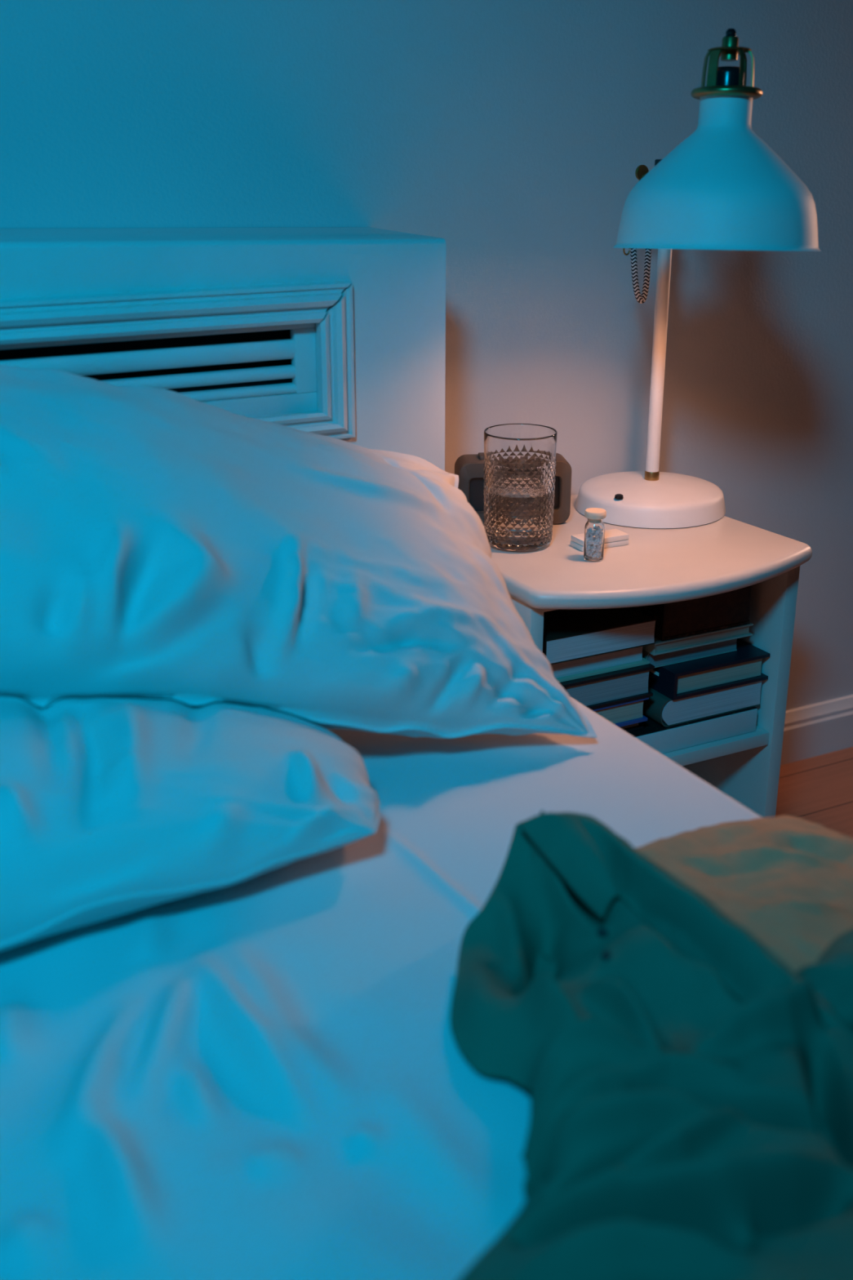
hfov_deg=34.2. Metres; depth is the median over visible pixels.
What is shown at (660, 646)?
book
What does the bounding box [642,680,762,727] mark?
book
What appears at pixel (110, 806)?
pillow
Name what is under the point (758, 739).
shelf
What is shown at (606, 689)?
book
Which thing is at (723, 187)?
desk lamp
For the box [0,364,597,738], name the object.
pillow
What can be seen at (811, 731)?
baseboard
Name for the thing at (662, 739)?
book
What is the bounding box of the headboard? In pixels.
[0,226,445,471]
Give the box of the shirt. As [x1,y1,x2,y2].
[449,809,852,1279]
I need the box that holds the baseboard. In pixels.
[780,694,852,765]
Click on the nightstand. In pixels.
(656, 566)
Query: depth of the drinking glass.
1.55 m
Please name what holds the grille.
attached to the headboard
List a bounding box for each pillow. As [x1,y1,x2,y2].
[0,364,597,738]
[0,695,380,951]
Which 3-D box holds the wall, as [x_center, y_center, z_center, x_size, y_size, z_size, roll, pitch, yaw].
[-0.137,-0.881,1.448,4.500,2.500,0.120,-10,23,-26]
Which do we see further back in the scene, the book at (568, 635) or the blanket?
the book at (568, 635)
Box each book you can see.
[542,607,656,664]
[551,646,649,682]
[559,663,654,709]
[591,697,648,727]
[619,723,644,732]
[627,706,757,753]
[632,585,751,640]
[642,622,753,655]
[642,638,737,667]
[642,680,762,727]
[648,638,770,700]
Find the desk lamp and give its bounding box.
[575,28,821,528]
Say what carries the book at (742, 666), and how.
on the book at (660, 708)
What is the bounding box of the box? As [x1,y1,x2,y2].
[570,528,629,551]
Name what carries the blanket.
on the bed
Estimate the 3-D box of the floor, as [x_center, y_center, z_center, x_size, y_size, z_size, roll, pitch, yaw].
[0.576,0.792,0.619,4.500,0.050,3.199,-10,23,-26]
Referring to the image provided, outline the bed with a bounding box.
[0,696,762,1279]
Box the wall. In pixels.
[0,0,852,710]
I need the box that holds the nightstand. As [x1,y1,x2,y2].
[490,494,812,817]
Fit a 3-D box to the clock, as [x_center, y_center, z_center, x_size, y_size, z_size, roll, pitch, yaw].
[0.104,-0.185,1.681,0.137,0.084,0.050,-2,21,-5]
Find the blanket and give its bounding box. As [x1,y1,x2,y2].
[634,814,852,973]
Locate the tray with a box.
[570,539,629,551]
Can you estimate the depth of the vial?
1.53 m
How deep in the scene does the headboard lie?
1.36 m
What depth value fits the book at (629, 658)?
1.57 m
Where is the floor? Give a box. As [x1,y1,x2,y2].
[775,746,852,837]
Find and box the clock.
[454,452,571,525]
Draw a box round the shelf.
[662,725,768,766]
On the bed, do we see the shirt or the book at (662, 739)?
the shirt
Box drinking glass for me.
[483,423,557,552]
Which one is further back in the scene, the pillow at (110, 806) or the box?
the box
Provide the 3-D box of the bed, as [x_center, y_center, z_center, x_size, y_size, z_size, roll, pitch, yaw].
[-0.210,0.600,0.442,1.616,0.434,1.994,-10,23,-26]
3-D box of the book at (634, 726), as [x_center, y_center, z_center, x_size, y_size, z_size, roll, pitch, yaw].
[0.153,0.076,1.681,0.125,0.014,0.200,-10,23,-26]
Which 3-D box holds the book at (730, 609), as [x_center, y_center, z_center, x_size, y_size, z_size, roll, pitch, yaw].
[0.283,-0.067,1.700,0.129,0.057,0.200,-10,23,-26]
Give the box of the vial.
[583,507,606,561]
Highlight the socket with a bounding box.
[716,66,745,85]
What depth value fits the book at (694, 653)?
1.64 m
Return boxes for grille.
[0,322,317,417]
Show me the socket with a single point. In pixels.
(726, 75)
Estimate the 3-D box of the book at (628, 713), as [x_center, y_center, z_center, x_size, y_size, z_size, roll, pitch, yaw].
[0.152,0.057,1.667,0.128,0.031,0.210,-10,23,-26]

